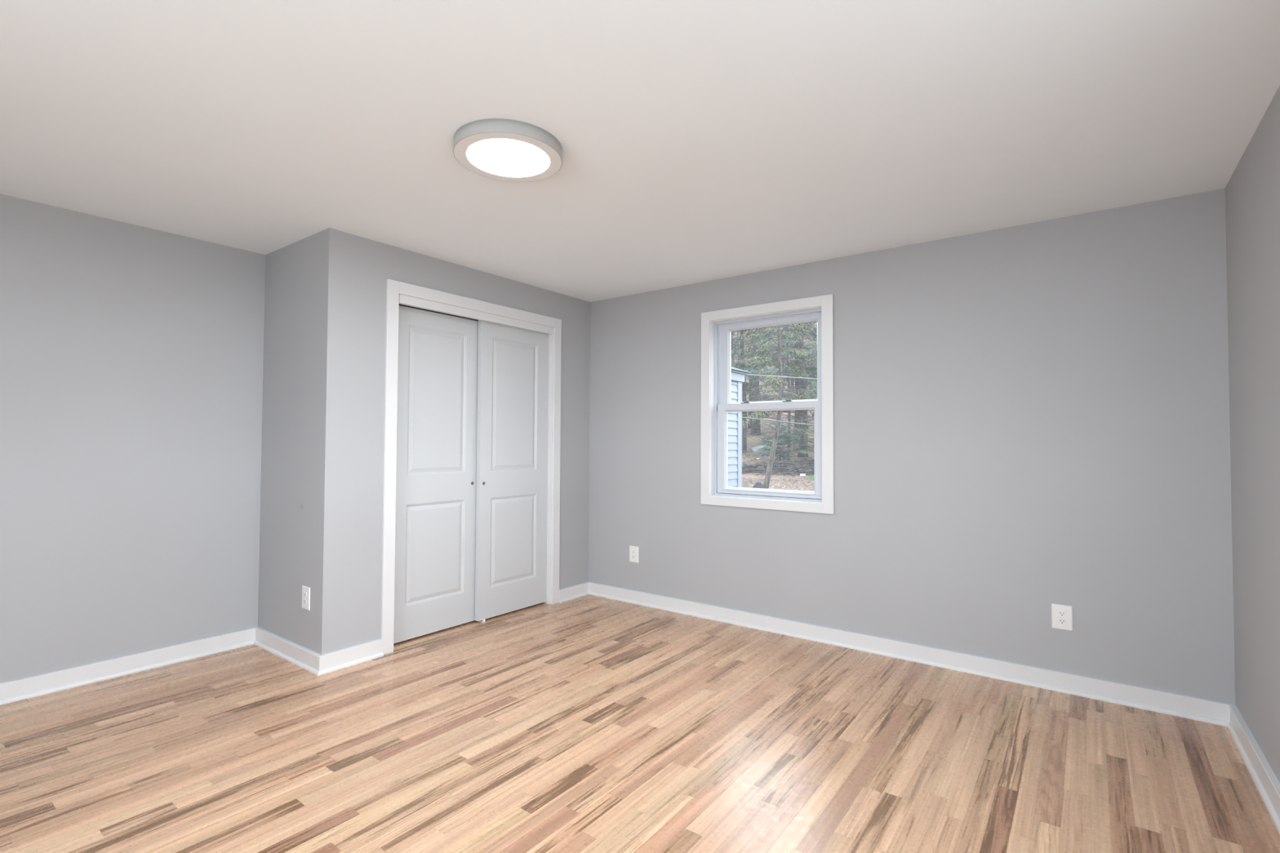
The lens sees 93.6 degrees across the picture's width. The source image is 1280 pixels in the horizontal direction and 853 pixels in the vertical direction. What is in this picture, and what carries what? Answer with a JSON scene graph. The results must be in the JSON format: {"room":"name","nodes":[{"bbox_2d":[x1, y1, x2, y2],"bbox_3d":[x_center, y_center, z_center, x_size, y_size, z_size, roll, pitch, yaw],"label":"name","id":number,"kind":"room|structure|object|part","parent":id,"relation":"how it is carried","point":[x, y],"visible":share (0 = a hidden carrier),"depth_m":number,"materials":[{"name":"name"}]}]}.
{"room":"empty bedroom","nodes":[
{"label":"empty bedroom","id":0,"kind":"room"},
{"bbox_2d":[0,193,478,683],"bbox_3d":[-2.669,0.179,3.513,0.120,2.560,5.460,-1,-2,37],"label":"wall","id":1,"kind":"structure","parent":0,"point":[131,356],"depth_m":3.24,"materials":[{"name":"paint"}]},
{"bbox_2d":[0,626,256,705],"bbox_3d":[-3.312,1.263,2.502,0.034,0.095,3.121,-1,-2,37],"label":"baseboard","id":2,"kind":"structure","parent":1,"relation":"attached to","point":[24,688],"depth_m":3.21,"materials":[{"name":"paint"}]},
{"bbox_2d":[257,227,346,654],"bbox_3d":[-2.027,0.124,3.586,0.824,2.440,0.100,-1,-2,37],"label":"wall","id":3,"kind":"structure","parent":0,"point":[303,405],"depth_m":3.45,"materials":[{"name":"paint"}]},
{"bbox_2d":[253,626,321,675],"bbox_3d":[-2.059,1.294,3.492,0.858,0.095,0.034,-1,-2,37],"label":"baseboard","id":4,"kind":"structure","parent":3,"relation":"attached to","point":[308,660],"depth_m":3.46,"materials":[{"name":"paint"}]},
{"bbox_2d":[302,585,310,610],"bbox_3d":[-1.883,0.966,3.386,0.090,0.126,0.008,-1,-2,37],"label":"wall outlet","id":5,"kind":"object","parent":3,"relation":"attached to","point":[305,590],"visible":1,"depth_m":3.38,"materials":[{"name":"white plastic"}]},
{"bbox_2d":[339,232,590,649],"bbox_3d":[-1.085,0.145,4.242,0.100,2.440,2.079,-1,-2,37],"label":"wall","id":6,"kind":"structure","parent":0,"point":[370,263],"depth_m":3.56,"materials":[{"name":"paint"}]},
{"bbox_2d":[317,639,383,675],"bbox_3d":[-1.627,1.294,3.382,0.034,0.095,0.375,-1,-2,37],"label":"baseboard","id":7,"kind":"structure","parent":6,"relation":"attached to","point":[330,662],"depth_m":3.37,"materials":[{"name":"paint"}]},
{"bbox_2d":[393,305,478,644],"bbox_3d":[-1.356,0.297,3.962,0.037,2.096,0.660,-1,-2,37],"label":"door","id":8,"kind":"structure","parent":6,"relation":"in","point":[436,476],"depth_m":3.95,"materials":[{"name":"paint"}]},
{"bbox_2d":[380,278,561,654],"bbox_3d":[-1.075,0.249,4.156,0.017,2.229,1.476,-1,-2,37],"label":"trim","id":9,"kind":"structure","parent":6,"relation":"attached to","point":[393,288],"depth_m":3.62,"materials":[{"name":"paint"}]},
{"bbox_2d":[399,293,552,334],"bbox_3d":[-1.087,-0.765,4.196,0.034,0.053,1.309,-1,-2,37],"label":"trim","id":10,"kind":"structure","parent":6,"relation":"attached to","point":[407,300],"depth_m":4.09,"materials":[{"name":"paint"}]},
{"bbox_2d":[475,320,548,621],"bbox_3d":[-0.932,0.300,4.456,0.037,2.110,0.655,-1,-2,37],"label":"door","id":11,"kind":"structure","parent":6,"relation":"in","point":[512,491],"depth_m":4.41,"materials":[{"name":"paint"}]},
{"bbox_2d":[559,582,588,603],"bbox_3d":[-0.524,1.337,4.860,0.034,0.095,0.362,-1,-2,37],"label":"baseboard","id":12,"kind":"structure","parent":6,"relation":"attached to","point":[580,590],"depth_m":4.84,"materials":[{"name":"paint"}]},
{"bbox_2d":[0,0,1279,302],"bbox_3d":[-0.768,-1.189,2.059,4.937,0.120,5.580,-1,-2,37],"label":"ceiling","id":13,"kind":"structure","parent":0,"point":[700,140],"depth_m":2.18,"materials":[{"name":"paint"}]},
{"bbox_2d":[453,118,562,182],"bbox_3d":[-0.525,-1.094,2.406,0.427,0.050,0.427,-1,-2,37],"label":"ceiling light","id":14,"kind":"object","parent":13,"relation":"attached to","point":[511,150],"visible":1,"depth_m":2.34,"materials":[{"name":"white plastic"}]},
{"bbox_2d":[466,138,550,177],"bbox_3d":[-0.525,-1.070,2.405,0.326,0.001,0.326,-1,-2,37],"label":"diffuser","id":15,"kind":"object","parent":14,"relation":"attached to","point":[494,157],"depth_m":2.40,"materials":[{"name":"white plastic"}]},
{"bbox_2d":[0,594,1279,852],"bbox_3d":[-0.793,1.369,1.978,4.697,0.120,5.300,-1,-2,37],"label":"floor","id":16,"kind":"structure","parent":0,"point":[588,723],"depth_m":2.41,"materials":[{"name":"brown wood"}]},
{"bbox_2d":[588,188,1235,704],"bbox_3d":[0.846,0.154,4.198,4.697,2.440,0.160,-1,-2,37],"label":"wall","id":17,"kind":"structure","parent":0,"point":[1028,418],"depth_m":3.30,"materials":[{"name":"paint"}]},
{"bbox_2d":[629,546,638,563],"bbox_3d":[-0.049,1.007,4.735,0.090,0.126,0.008,-1,-2,37],"label":"wall outlet","id":18,"kind":"object","parent":17,"relation":"attached to","point":[633,550],"visible":1,"depth_m":4.73,"materials":[{"name":"white plastic"}]},
{"bbox_2d":[700,293,834,514],"bbox_3d":[0.877,-0.138,4.152,0.970,1.395,0.150,-1,-2,37],"label":"window","id":19,"kind":"structure","parent":17,"relation":"in","point":[717,326],"depth_m":4.15,"materials":[{"name":"paint"}]},
{"bbox_3d":[0.867,0.447,4.123,0.685,0.007,0.012,-1,-2,37],"label":"lift rail","id":20,"kind":"part","parent":19,"relation":"part of","materials":[{"name":"white plastic"}]},
{"bbox_3d":[0.885,0.156,4.144,0.773,0.641,0.031,-1,-2,37],"label":"sash","id":21,"kind":"part","parent":19,"relation":"part of","materials":[{"name":"white plastic"}]},
{"bbox_3d":[0.873,0.463,4.123,0.773,0.025,0.004,-1,-2,37],"label":"rail","id":22,"kind":"part","parent":19,"relation":"part of","materials":[{"name":"white plastic"}]},
{"bbox_3d":[0.910,-0.433,4.189,0.781,0.617,0.030,-1,-2,37],"label":"sash","id":23,"kind":"part","parent":19,"relation":"part of","materials":[{"name":"white plastic"}]},
{"bbox_2d":[588,582,1232,726],"bbox_3d":[1.112,1.319,3.844,3.873,0.095,0.034,-1,-2,37],"label":"baseboard","id":24,"kind":"structure","parent":17,"relation":"attached to","point":[1217,713],"depth_m":3.35,"materials":[{"name":"paint"}]},
{"bbox_2d":[1051,603,1072,631],"bbox_3d":[2.165,0.980,3.084,0.090,0.126,0.008,-1,-2,37],"label":"wall outlet","id":25,"kind":"object","parent":17,"relation":"attached to","point":[1061,615],"visible":1,"depth_m":3.08,"materials":[{"name":"white plastic"}]},
{"bbox_2d":[1057,618,1066,624],"bbox_3d":[2.163,0.999,3.081,0.034,0.028,0.002,-1,-2,37],"label":"receptacle","id":26,"kind":"object","parent":25,"relation":"attached to","point":[1060,621],"depth_m":3.08,"materials":[{"name":"white plastic"}]},
{"bbox_2d":[1057,610,1066,617],"bbox_3d":[2.163,0.960,3.082,0.034,0.028,0.002,-1,-2,37],"label":"receptacle","id":27,"kind":"object","parent":25,"relation":"attached to","point":[1060,613],"depth_m":3.08,"materials":[{"name":"white plastic"}]},
{"bbox_2d":[1225,85,1279,782],"bbox_3d":[1.144,0.062,0.571,0.120,2.440,5.300,-1,-2,37],"label":"wall","id":28,"kind":"structure","parent":0,"point":[1252,192],"depth_m":2.30,"materials":[{"name":"paint"}]},
{"bbox_2d":[1226,704,1279,835],"bbox_3d":[1.076,1.235,0.587,0.034,0.095,5.300,-1,-2,37],"label":"baseboard","id":29,"kind":"structure","parent":28,"relation":"attached to","point":[1266,782],"depth_m":2.27,"materials":[{"name":"paint"}]},
{"label":"outside","id":30,"kind":"structure","parent":0,"visible":0},
{"bbox_2d":[730,321,817,491],"bbox_3d":[17.705,-13.807,78.455,207.360,37.729,268.200,-1,-2,37],"label":"ground","id":31,"kind":"structure","parent":30,"point":[797,482],"depth_m":34.25,"materials":[{"name":"brown soil"}]},
{"bbox_2d":[730,332,746,380],"bbox_3d":[9.714,-8.076,67.469,5.091,9.529,6.084,-1,-2,37],"label":"evergreen","id":32,"kind":"object","parent":31,"relation":"on","point":[731,332],"visible":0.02,"depth_m":67.32,"materials":[{"name":"green plant"}]},
{"bbox_2d":[727,367,751,487],"bbox_3d":[-0.634,0.687,8.938,3.240,4.202,3.610,-1,-2,37],"label":"house wing","id":33,"kind":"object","parent":31,"relation":"on","point":[737,375],"visible":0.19,"depth_m":9.24,"materials":[{"name":"white"}]},
{"bbox_2d":[746,373,817,379],"bbox_3d":[3.889,-1.017,12.907,0.013,0.598,8.312,-1,-2,34],"label":"overhead cable","id":34,"kind":"object","parent":33,"relation":"on","point":[747,374],"visible":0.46,"depth_m":10.85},
{"bbox_2d":[730,331,751,415],"bbox_3d":[7.292,-3.803,44.367,3.608,8.781,3.954,-1,-2,28],"label":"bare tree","id":35,"kind":"object","parent":31,"relation":"on","point":[738,360],"visible":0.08,"depth_m":44.15,"materials":[{"name":"brown wood"}]},
{"bbox_2d":[730,328,773,428],"bbox_3d":[8.482,-4.453,45.443,5.540,9.718,5.350,1,-2,-39],"label":"evergreen","id":36,"kind":"object","parent":31,"relation":"on","point":[757,348],"visible":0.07,"depth_m":45.51,"materials":[{"name":"green plant"}]},
{"bbox_2d":[752,482,764,488],"bbox_3d":[4.467,2.512,22.611,0.566,0.837,0.533,-1,-2,37],"label":"dirt mound","id":37,"kind":"object","parent":31,"relation":"on","point":[758,485],"visible":0.23,"depth_m":22.54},
{"bbox_2d":[750,444,770,453],"bbox_3d":[7.296,1.483,35.927,1.546,0.739,1.089,-1,-2,37],"label":"boulder","id":38,"kind":"object","parent":31,"relation":"on","point":[756,448],"visible":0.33,"depth_m":35.72,"materials":[{"name":"grey stone"}]},
{"bbox_2d":[730,328,791,452],"bbox_3d":[5.949,-3.729,36.177,7.030,11.012,5.746,-1,-2,37],"label":"tree","id":39,"kind":"object","parent":31,"relation":"on","point":[741,340],"visible":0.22,"depth_m":35.93,"materials":[{"name":"green plant"}]},
{"bbox_3d":[5.903,-4.127,36.218,6.827,10.185,5.611,-1,-2,37],"label":"crown","id":40,"kind":"part","parent":39,"relation":"part of","materials":[{"name":"green plant"}]},
{"bbox_2d":[730,327,795,435],"bbox_3d":[7.795,-5.686,42.614,6.620,13.034,6.654,1,-1,-11],"label":"tree","id":41,"kind":"object","parent":31,"relation":"on","point":[758,428],"visible":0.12,"depth_m":41.92,"materials":[{"name":"green plant"}]},
{"bbox_2d":[755,328,777,335],"bbox_3d":[19.912,-16.881,94.598,5.868,8.329,4.724,-1,-2,37],"label":"evergreen","id":42,"kind":"object","parent":31,"relation":"on","point":[762,328],"visible":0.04,"depth_m":94.68,"materials":[{"name":"green plant"}]},
{"bbox_2d":[730,323,817,488],"bbox_3d":[5.448,-2.244,23.488,4.880,10.029,5.065,0,-1,-8],"label":"tree","id":43,"kind":"object","parent":31,"relation":"on","point":[779,380],"visible":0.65,"depth_m":23.28,"materials":[{"name":"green plant"}]},
{"bbox_2d":[742,456,813,475],"bbox_3d":[5.601,1.882,29.165,9.959,1.030,3.844,0,-1,8],"label":"brush pile","id":44,"kind":"object","parent":31,"relation":"on","point":[811,464],"visible":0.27,"depth_m":28.44,"materials":[{"name":"brown plant"}]},
{"bbox_2d":[738,322,817,449],"bbox_3d":[9.678,-4.505,36.178,7.232,12.518,6.398,-1,-2,37],"label":"tree","id":45,"kind":"object","parent":31,"relation":"on","point":[797,382],"visible":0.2,"depth_m":35.73,"materials":[{"name":"green plant"}]},
{"bbox_2d":[755,424,806,460],"bbox_3d":[7.191,1.058,31.581,2.221,2.318,2.691,1,-2,-29],"label":"young hemlock","id":46,"kind":"object","parent":31,"relation":"on","point":[784,443],"visible":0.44,"depth_m":31.41,"materials":[{"name":"green plant"}]},
{"bbox_2d":[748,322,817,460],"bbox_3d":[8.389,-3.641,33.157,4.894,11.505,4.797,-1,-2,37],"label":"tree","id":47,"kind":"object","parent":31,"relation":"on","point":[775,369],"visible":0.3,"depth_m":32.98,"materials":[{"name":"green plant"}]},
{"bbox_2d":[752,321,817,457],"bbox_3d":[9.514,-4.280,34.536,6.067,12.513,6.585,0,-2,16],"label":"tree","id":48,"kind":"object","parent":31,"relation":"on","point":[799,344],"visible":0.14,"depth_m":34.01,"materials":[{"name":"green plant"}]},
{"bbox_2d":[758,420,811,462],"bbox_3d":[7.387,0.948,31.249,2.601,2.643,2.776,0,-1,2],"label":"young hemlock","id":49,"kind":"object","parent":31,"relation":"on","point":[780,442],"visible":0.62,"depth_m":30.93,"materials":[{"name":"green plant"}]},
{"bbox_2d":[764,327,813,426],"bbox_3d":[10.162,-2.892,38.961,4.204,8.254,3.841,0,-1,-4],"label":"bare tree","id":50,"kind":"object","parent":31,"relation":"on","point":[797,327],"visible":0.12,"depth_m":39.12,"materials":[{"name":"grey plant"}]},
{"bbox_2d":[764,342,813,435],"bbox_3d":[10.510,-2.987,40.587,4.364,7.786,3.571,0,-1,12],"label":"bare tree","id":51,"kind":"object","parent":31,"relation":"on","point":[806,342],"visible":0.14,"depth_m":40.80,"materials":[{"name":"brown wood"}]},
{"bbox_2d":[765,328,814,398],"bbox_3d":[15.560,-7.402,62.829,5.270,9.722,6.003,-1,-2,37],"label":"evergreen","id":52,"kind":"object","parent":31,"relation":"on","point":[785,328],"visible":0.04,"depth_m":62.34,"materials":[{"name":"green plant"}]},
{"bbox_2d":[777,418,813,457],"bbox_3d":[8.914,0.861,32.290,2.941,2.567,3.285,-1,-2,37],"label":"young hemlock","id":53,"kind":"object","parent":31,"relation":"on","point":[802,430],"visible":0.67,"depth_m":32.20,"materials":[{"name":"green plant"}]},
{"bbox_2d":[786,324,817,398],"bbox_3d":[14.453,-4.370,49.341,5.576,8.239,5.051,1,-2,-33],"label":"evergreen","id":54,"kind":"object","parent":31,"relation":"on","point":[812,346],"visible":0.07,"depth_m":49.05,"materials":[{"name":"green plant"}]},
{"bbox_2d":[794,470,813,472],"bbox_3d":[8.439,2.113,27.920,2.506,0.159,0.185,0,-1,11],"label":"fallen log","id":55,"kind":"object","parent":31,"relation":"on","point":[806,471],"visible":0.31,"depth_m":28.01,"materials":[{"name":"wood"}]},
{"bbox_2d":[806,331,817,416],"bbox_3d":[14.018,-4.004,41.881,5.059,9.477,5.735,-1,-2,37],"label":"evergreen","id":56,"kind":"object","parent":31,"relation":"on","point":[815,390],"visible":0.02,"depth_m":41.51,"materials":[{"name":"green plant"}]},
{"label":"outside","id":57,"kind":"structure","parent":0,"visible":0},
{"bbox_2d":[742,417,813,426],"bbox_3d":[3.148,-0.080,12.600,0.026,1.125,10.548,1,-2,-30],"label":"overhead cable","id":58,"kind":"object","parent":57,"point":[742,417],"visible":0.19,"depth_m":12.86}
]}

